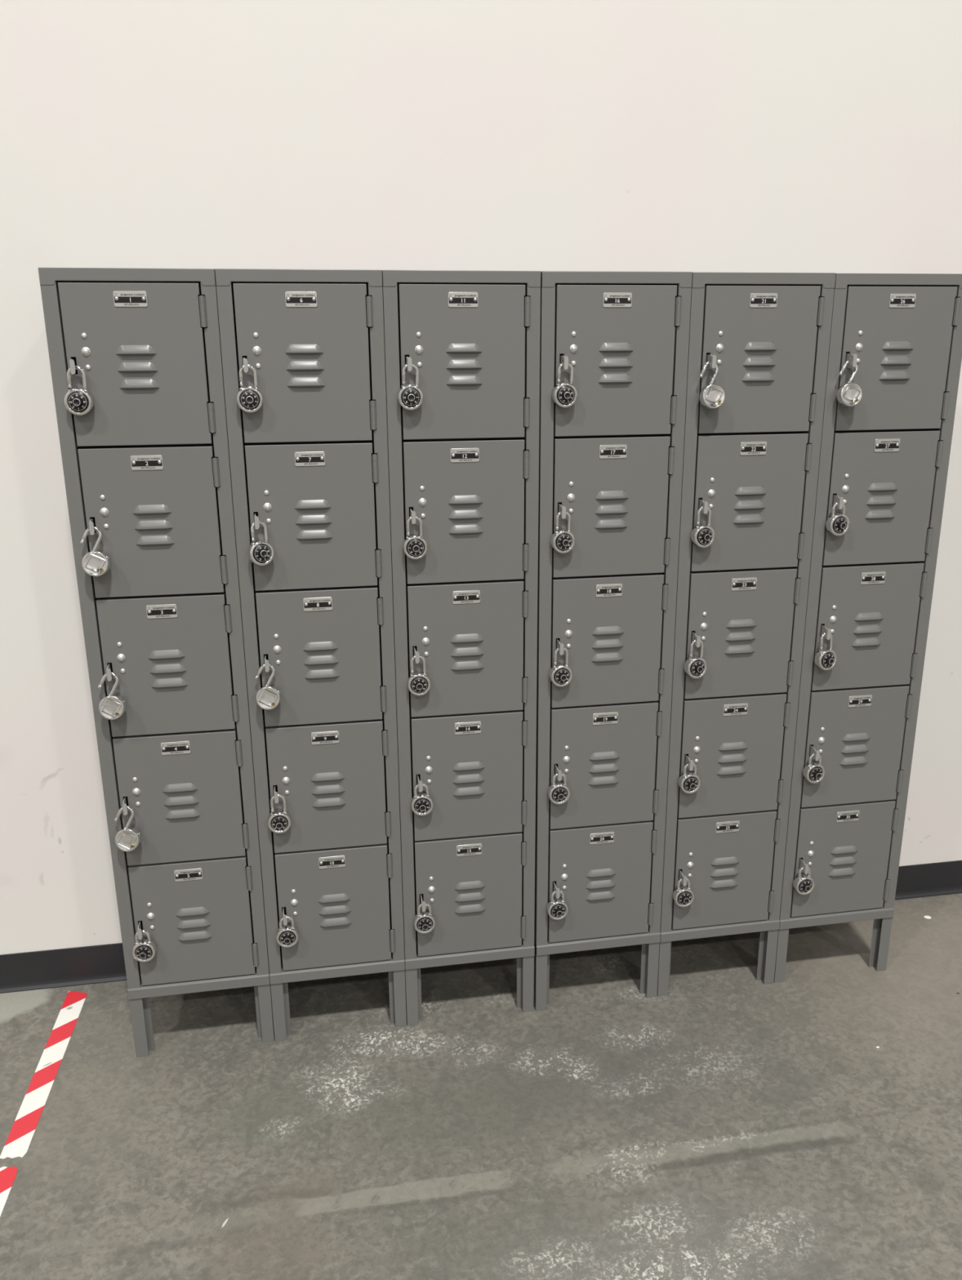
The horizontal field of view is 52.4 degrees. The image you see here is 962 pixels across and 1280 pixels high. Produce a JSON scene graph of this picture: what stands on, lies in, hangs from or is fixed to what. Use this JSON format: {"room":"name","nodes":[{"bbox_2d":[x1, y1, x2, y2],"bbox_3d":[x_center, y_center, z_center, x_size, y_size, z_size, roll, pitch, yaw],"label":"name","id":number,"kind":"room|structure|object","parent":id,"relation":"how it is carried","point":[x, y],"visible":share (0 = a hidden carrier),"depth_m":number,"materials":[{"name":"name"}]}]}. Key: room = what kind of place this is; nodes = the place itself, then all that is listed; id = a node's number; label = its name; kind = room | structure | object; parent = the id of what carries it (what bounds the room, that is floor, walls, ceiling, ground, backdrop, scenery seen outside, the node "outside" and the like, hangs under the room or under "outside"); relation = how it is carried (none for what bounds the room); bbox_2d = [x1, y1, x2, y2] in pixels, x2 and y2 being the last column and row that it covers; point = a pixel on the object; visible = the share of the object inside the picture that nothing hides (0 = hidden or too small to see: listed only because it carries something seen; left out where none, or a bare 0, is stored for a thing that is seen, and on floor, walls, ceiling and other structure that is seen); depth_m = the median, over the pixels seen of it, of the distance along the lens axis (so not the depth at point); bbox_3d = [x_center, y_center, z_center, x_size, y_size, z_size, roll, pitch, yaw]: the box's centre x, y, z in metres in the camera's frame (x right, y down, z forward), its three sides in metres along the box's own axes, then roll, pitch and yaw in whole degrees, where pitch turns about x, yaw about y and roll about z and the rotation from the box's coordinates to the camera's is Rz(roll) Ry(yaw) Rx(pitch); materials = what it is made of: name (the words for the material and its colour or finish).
{"room":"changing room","nodes":[
{"label":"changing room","id":0,"kind":"room"},
{"bbox_2d":[0,0,961,955],"bbox_3d":[0.110,-4.358,1.231,20.000,10.900,0.150,-3,16,-9],"label":"wall","id":1,"kind":"structure","parent":0,"point":[633,135],"depth_m":2.11,"materials":[{"name":"white paint"}]},
{"bbox_2d":[0,860,961,993],"bbox_3d":[0.159,0.753,2.633,20.000,0.102,0.012,-3,16,-9],"label":"baseboard","id":2,"kind":"structure","parent":1,"relation":"attached to","point":[103,963],"depth_m":2.45,"materials":[{"name":"grey plastic"}]},
{"bbox_2d":[0,893,961,1279],"bbox_3d":[1.533,3.083,-5.056,20.000,0.100,16.312,-3,16,-9],"label":"floor","id":3,"kind":"structure","parent":0,"point":[728,1124],"depth_m":1.99,"materials":[{"name":"concrete"}]},
{"bbox_2d":[0,1166,17,1216],"bbox_3d":[-0.835,1.186,1.347,0.048,0.001,1.174,-3,16,-8],"label":"tape","id":4,"kind":"object","parent":3,"relation":"on","point":[7,1175],"visible":1,"depth_m":1.87,"materials":[{"name":"red plastic"}]},
{"bbox_2d":[0,991,87,1159],"bbox_3d":[-0.961,0.946,2.177,0.049,0.001,0.537,-3,16,-8],"label":"tape","id":5,"kind":"object","parent":3,"relation":"on","point":[19,1140],"visible":1,"depth_m":2.13,"materials":[{"name":"plastic"}]},
{"bbox_2d":[38,266,274,1057],"bbox_3d":[-0.653,0.094,2.117,0.304,1.666,0.322,-3,16,-9],"label":"locker","id":6,"kind":"object","parent":3,"relation":"on","point":[148,466],"visible":0.99,"depth_m":1.94,"materials":[{"name":"metal"}]},
{"bbox_2d":[64,365,93,415],"bbox_3d":[-0.736,-0.455,1.783,0.049,0.088,0.031,-2,16,-7],"label":"padlock","id":7,"kind":"object","parent":6,"relation":"attached to","point":[78,401],"visible":1,"depth_m":1.78,"materials":[{"name":"silver metal"}]},
{"bbox_2d":[80,526,110,576],"bbox_3d":[-0.736,-0.168,1.865,0.052,0.095,0.034,-2,16,-5],"label":"padlock","id":8,"kind":"object","parent":6,"relation":"attached to","point":[95,563],"visible":1,"depth_m":1.86,"materials":[{"name":"silver metal"}]},
{"bbox_2d":[97,671,125,719],"bbox_3d":[-0.734,0.112,1.945,0.052,0.094,0.034,-2,16,-4],"label":"padlock","id":9,"kind":"object","parent":6,"relation":"attached to","point":[112,707],"visible":1,"depth_m":1.94,"materials":[{"name":"silver metal"}]},
{"bbox_2d":[114,805,141,851],"bbox_3d":[-0.732,0.391,2.026,0.052,0.094,0.035,-2,16,-4],"label":"padlock","id":10,"kind":"object","parent":6,"relation":"attached to","point":[128,838],"visible":1,"depth_m":2.02,"materials":[{"name":"silver metal"}]},
{"bbox_2d":[132,929,156,962],"bbox_3d":[-0.727,0.660,2.107,0.049,0.074,0.031,-3,16,-7],"label":"padlock","id":11,"kind":"object","parent":6,"relation":"attached to","point":[144,950],"visible":1,"depth_m":2.10,"materials":[{"name":"silver metal"}]},
{"bbox_2d":[76,435,213,450],"bbox_3d":[-0.659,-0.408,1.992,0.301,0.024,0.279,-3,16,-9],"label":"shelf","id":12,"kind":"object","parent":6,"relation":"attached to","point":[206,444],"depth_m":1.85,"materials":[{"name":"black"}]},
{"bbox_2d":[93,565,227,599],"bbox_3d":[-0.657,-0.128,2.073,0.301,0.024,0.279,-3,16,-9],"label":"shelf","id":13,"kind":"object","parent":6,"relation":"attached to","point":[206,589],"depth_m":1.93,"materials":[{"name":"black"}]},
{"bbox_2d":[221,1217,228,1227],"bbox_3d":[-0.465,1.058,1.776,0.005,0.001,0.023,5,17,19],"label":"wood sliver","id":14,"kind":"object","parent":3,"relation":"on","point":[226,1220],"visible":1,"depth_m":1.77,"materials":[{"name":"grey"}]},
{"bbox_2d":[214,268,406,1041],"bbox_3d":[-0.352,0.078,2.166,0.304,1.666,0.322,-3,16,-9],"label":"locker","id":15,"kind":"object","parent":3,"relation":"on","point":[310,464],"visible":1,"depth_m":1.99,"materials":[{"name":"metal"}]},
{"bbox_2d":[236,364,262,413],"bbox_3d":[-0.434,-0.471,1.832,0.049,0.088,0.031,-4,17,-11],"label":"padlock","id":16,"kind":"object","parent":15,"relation":"attached to","point":[249,398],"visible":1,"depth_m":1.83,"materials":[{"name":"silver metal"}]},
{"bbox_2d":[247,520,274,565],"bbox_3d":[-0.429,-0.188,1.909,0.049,0.088,0.033,-9,18,-28],"label":"padlock","id":17,"kind":"object","parent":15,"relation":"attached to","point":[260,553],"visible":1,"depth_m":1.91,"materials":[{"name":"silver metal"}]},
{"bbox_2d":[254,663,280,710],"bbox_3d":[-0.434,0.095,1.994,0.051,0.095,0.034,-2,16,-4],"label":"padlock","id":18,"kind":"object","parent":15,"relation":"attached to","point":[268,697],"visible":1,"depth_m":1.99,"materials":[{"name":"silver metal"}]},
{"bbox_2d":[267,794,291,833],"bbox_3d":[-0.429,0.370,2.076,0.049,0.088,0.031,-3,16,-9],"label":"padlock","id":19,"kind":"object","parent":15,"relation":"attached to","point":[279,821],"visible":1,"depth_m":2.07,"materials":[{"name":"silver metal"}]},
{"bbox_2d":[275,915,298,947],"bbox_3d":[-0.427,0.644,2.156,0.049,0.074,0.031,-2,16,-9],"label":"padlock","id":20,"kind":"object","parent":15,"relation":"attached to","point":[287,935],"visible":1,"depth_m":2.15,"materials":[{"name":"silver metal"}]},
{"bbox_2d":[242,431,373,449],"bbox_3d":[-0.359,-0.424,2.040,0.301,0.024,0.279,-3,16,-9],"label":"shelf","id":21,"kind":"object","parent":15,"relation":"attached to","point":[251,440],"depth_m":1.89,"materials":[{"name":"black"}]},
{"bbox_2d":[252,561,378,595],"bbox_3d":[-0.357,-0.145,2.122,0.301,0.024,0.279,-3,16,-9],"label":"shelf","id":22,"kind":"object","parent":15,"relation":"attached to","point":[359,584],"depth_m":1.98,"materials":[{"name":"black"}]},
{"bbox_2d":[261,678,385,730],"bbox_3d":[-0.355,0.135,2.203,0.301,0.024,0.279,-3,16,-9],"label":"shelf","id":23,"kind":"object","parent":15,"relation":"attached to","point":[368,719],"depth_m":2.06,"materials":[{"name":"black metal"}]},
{"bbox_2d":[382,270,540,1026],"bbox_3d":[-0.052,0.061,2.215,0.304,1.666,0.322,-3,16,-9],"label":"locker","id":24,"kind":"object","parent":3,"relation":"on","point":[464,462],"visible":0.95,"depth_m":2.04,"materials":[{"name":"metal"}]},
{"bbox_2d":[397,363,422,410],"bbox_3d":[-0.136,-0.487,1.880,0.049,0.088,0.031,-2,16,-7],"label":"padlock","id":25,"kind":"object","parent":24,"relation":"attached to","point":[410,397],"visible":1,"depth_m":1.88,"materials":[{"name":"silver metal"}]},
{"bbox_2d":[402,515,427,559],"bbox_3d":[-0.132,-0.205,1.962,0.049,0.088,0.031,-3,16,-9],"label":"padlock","id":26,"kind":"object","parent":24,"relation":"attached to","point":[414,546],"visible":1,"depth_m":1.96,"materials":[{"name":"silver metal"}]},
{"bbox_2d":[407,654,431,695],"bbox_3d":[-0.130,0.074,2.044,0.049,0.088,0.031,-4,16,-6],"label":"padlock","id":27,"kind":"object","parent":24,"relation":"attached to","point":[419,683],"visible":1,"depth_m":2.04,"materials":[{"name":"silver metal"}]},
{"bbox_2d":[410,782,433,815],"bbox_3d":[-0.128,0.347,2.123,0.049,0.074,0.031,-2,16,-4],"label":"padlock","id":28,"kind":"object","parent":24,"relation":"attached to","point":[421,803],"visible":1,"depth_m":2.12,"materials":[{"name":"silver metal"}]},
{"bbox_2d":[413,902,435,933],"bbox_3d":[-0.127,0.628,2.205,0.049,0.074,0.031,-2,16,-10],"label":"padlock","id":29,"kind":"object","parent":24,"relation":"attached to","point":[424,922],"visible":1,"depth_m":2.20,"materials":[{"name":"silver metal"}]},
{"bbox_2d":[401,431,524,446],"bbox_3d":[-0.058,-0.441,2.089,0.301,0.024,0.279,-3,16,-9],"label":"shelf","id":30,"kind":"object","parent":24,"relation":"attached to","point":[408,438],"depth_m":1.94,"materials":[{"name":"black metal"}]},
{"bbox_2d":[404,558,524,589],"bbox_3d":[-0.057,-0.161,2.170,0.301,0.024,0.279,-3,16,-9],"label":"shelf","id":31,"kind":"object","parent":24,"relation":"attached to","point":[512,578],"depth_m":2.02,"materials":[{"name":"black metal"}]},
{"bbox_2d":[408,676,523,721],"bbox_3d":[-0.054,0.118,2.251,0.301,0.024,0.279,-3,16,-9],"label":"shelf","id":32,"kind":"object","parent":24,"relation":"attached to","point":[507,710],"depth_m":2.11,"materials":[{"name":"black metal"}]},
{"bbox_2d":[533,271,692,1010],"bbox_3d":[0.251,0.045,2.264,0.310,1.667,0.322,-3,16,-9],"label":"locker","id":33,"kind":"object","parent":3,"relation":"on","point":[612,459],"visible":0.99,"depth_m":2.09,"materials":[{"name":"metal"}]},
{"bbox_2d":[546,889,568,919],"bbox_3d":[0.177,0.611,2.254,0.049,0.074,0.031,-3,16,-9],"label":"padlock","id":34,"kind":"object","parent":33,"relation":"attached to","point":[557,908],"visible":0.99,"depth_m":2.25,"materials":[{"name":"silver metal"}]},
{"bbox_2d":[546,772,569,804],"bbox_3d":[0.174,0.330,2.172,0.049,0.074,0.031,-2,16,-10],"label":"padlock","id":35,"kind":"object","parent":33,"relation":"attached to","point":[558,793],"visible":1,"depth_m":2.17,"materials":[{"name":"silver metal"}]},
{"bbox_2d":[548,646,572,686],"bbox_3d":[0.173,0.058,2.093,0.049,0.088,0.031,-4,17,-13],"label":"padlock","id":36,"kind":"object","parent":33,"relation":"attached to","point":[560,674],"visible":1,"depth_m":2.09,"materials":[{"name":"silver metal"}]},
{"bbox_2d":[550,511,574,553],"bbox_3d":[0.170,-0.222,2.011,0.049,0.088,0.031,-4,16,-14],"label":"padlock","id":37,"kind":"object","parent":33,"relation":"attached to","point":[562,540],"visible":1,"depth_m":2.01,"materials":[{"name":"silver metal"}]},
{"bbox_2d":[551,362,577,408],"bbox_3d":[0.167,-0.504,1.929,0.049,0.088,0.031,-2,16,-12],"label":"padlock","id":38,"kind":"object","parent":33,"relation":"attached to","point":[564,394],"visible":1,"depth_m":1.93,"materials":[{"name":"silver metal"}]},
{"bbox_2d":[551,573,662,578],"bbox_3d":[0.246,-0.177,2.219,0.301,0.024,0.279,-3,16,-9],"label":"shelf","id":39,"kind":"object","parent":33,"relation":"attached to","point":[554,575],"depth_m":2.08,"materials":[{"name":"black metal"}]},
{"bbox_2d":[553,434,669,438],"bbox_3d":[0.244,-0.457,2.138,0.301,0.024,0.279,-3,16,-9],"label":"shelf","id":40,"kind":"object","parent":33,"relation":"attached to","point":[555,436],"depth_m":2.00,"materials":[{"name":"black metal"}]},
{"bbox_2d":[657,271,835,996],"bbox_3d":[0.552,0.029,2.313,0.310,1.667,0.322,-3,16,-9],"label":"locker","id":41,"kind":"object","parent":3,"relation":"on","point":[752,459],"visible":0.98,"depth_m":2.14,"materials":[{"name":"metal"}]},
{"bbox_2d":[672,878,693,907],"bbox_3d":[0.479,0.595,2.303,0.049,0.074,0.031,-2,16,-7],"label":"padlock","id":42,"kind":"object","parent":41,"relation":"attached to","point":[682,896],"visible":1,"depth_m":2.30,"materials":[{"name":"silver metal"}]},
{"bbox_2d":[678,762,700,793],"bbox_3d":[0.476,0.314,2.221,0.049,0.074,0.031,-4,17,-11],"label":"padlock","id":43,"kind":"object","parent":41,"relation":"attached to","point":[689,782],"visible":1,"depth_m":2.22,"materials":[{"name":"silver metal"}]},
{"bbox_2d":[684,639,706,678],"bbox_3d":[0.473,0.042,2.140,0.049,0.088,0.031,-5,17,-15],"label":"padlock","id":44,"kind":"object","parent":41,"relation":"attached to","point":[695,667],"visible":1,"depth_m":2.14,"materials":[{"name":"silver metal"}]},
{"bbox_2d":[690,506,715,547],"bbox_3d":[0.471,-0.238,2.060,0.049,0.088,0.031,-4,16,-15],"label":"padlock","id":45,"kind":"object","parent":41,"relation":"attached to","point":[702,535],"visible":1,"depth_m":2.06,"materials":[{"name":"silver metal"}]},
{"bbox_2d":[698,360,724,408],"bbox_3d":[0.467,-0.515,1.978,0.053,0.094,0.034,-3,16,-10],"label":"padlock","id":46,"kind":"object","parent":41,"relation":"attached to","point":[712,396],"visible":1,"depth_m":1.97,"materials":[{"name":"silver metal"}]},
{"bbox_2d":[689,566,795,572],"bbox_3d":[0.547,-0.194,2.268,0.301,0.024,0.279,-3,16,-9],"label":"shelf","id":47,"kind":"object","parent":41,"relation":"attached to","point":[692,569],"depth_m":2.13,"materials":[{"name":"black metal"}]},
{"bbox_2d":[697,431,806,435],"bbox_3d":[0.544,-0.473,2.187,0.301,0.024,0.279,-3,16,-9],"label":"shelf","id":48,"kind":"object","parent":41,"relation":"attached to","point":[699,433],"depth_m":2.05,"materials":[{"name":"black metal"}]},
{"bbox_2d":[773,273,961,982],"bbox_3d":[0.852,0.012,2.361,0.310,1.667,0.322,-3,16,-9],"label":"locker","id":49,"kind":"object","parent":3,"relation":"on","point":[885,456],"visible":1,"depth_m":2.19,"materials":[{"name":"metal"}]},
{"bbox_2d":[792,866,814,894],"bbox_3d":[0.779,0.579,2.352,0.049,0.074,0.031,-5,17,-11],"label":"padlock","id":50,"kind":"object","parent":49,"relation":"attached to","point":[803,884],"visible":1,"depth_m":2.35,"materials":[{"name":"silver metal"}]},
{"bbox_2d":[802,752,825,783],"bbox_3d":[0.776,0.298,2.270,0.049,0.074,0.031,-5,17,-13],"label":"padlock","id":51,"kind":"object","parent":49,"relation":"attached to","point":[813,772],"visible":1,"depth_m":2.27,"materials":[{"name":"silver metal"}]},
{"bbox_2d":[813,631,836,670],"bbox_3d":[0.776,0.026,2.189,0.049,0.088,0.031,-6,17,-17],"label":"padlock","id":52,"kind":"object","parent":49,"relation":"attached to","point":[825,659],"visible":1,"depth_m":2.19,"materials":[{"name":"silver metal"}]},
{"bbox_2d":[825,501,849,536],"bbox_3d":[0.772,-0.261,2.107,0.049,0.074,0.031,-4,17,-13],"label":"padlock","id":53,"kind":"object","parent":49,"relation":"attached to","point":[837,524],"visible":1,"depth_m":2.10,"materials":[{"name":"silver metal"}]},
{"bbox_2d":[836,360,862,407],"bbox_3d":[0.765,-0.531,2.027,0.050,0.095,0.034,-2,16,-7],"label":"padlock","id":54,"kind":"object","parent":49,"relation":"attached to","point":[850,393],"visible":1,"depth_m":2.02,"materials":[{"name":"silver metal"}]},
{"bbox_2d":[821,560,921,566],"bbox_3d":[0.847,-0.210,2.317,0.301,0.024,0.279,-3,16,-9],"label":"shelf","id":55,"kind":"object","parent":49,"relation":"attached to","point":[824,563],"depth_m":2.17,"materials":[{"name":"black metal"}]},
{"bbox_2d":[833,428,937,432],"bbox_3d":[0.845,-0.490,2.235,0.301,0.024,0.279,-3,16,-9],"label":"shelf","id":56,"kind":"object","parent":49,"relation":"attached to","point":[835,430],"depth_m":2.10,"materials":[{"name":"black metal"}]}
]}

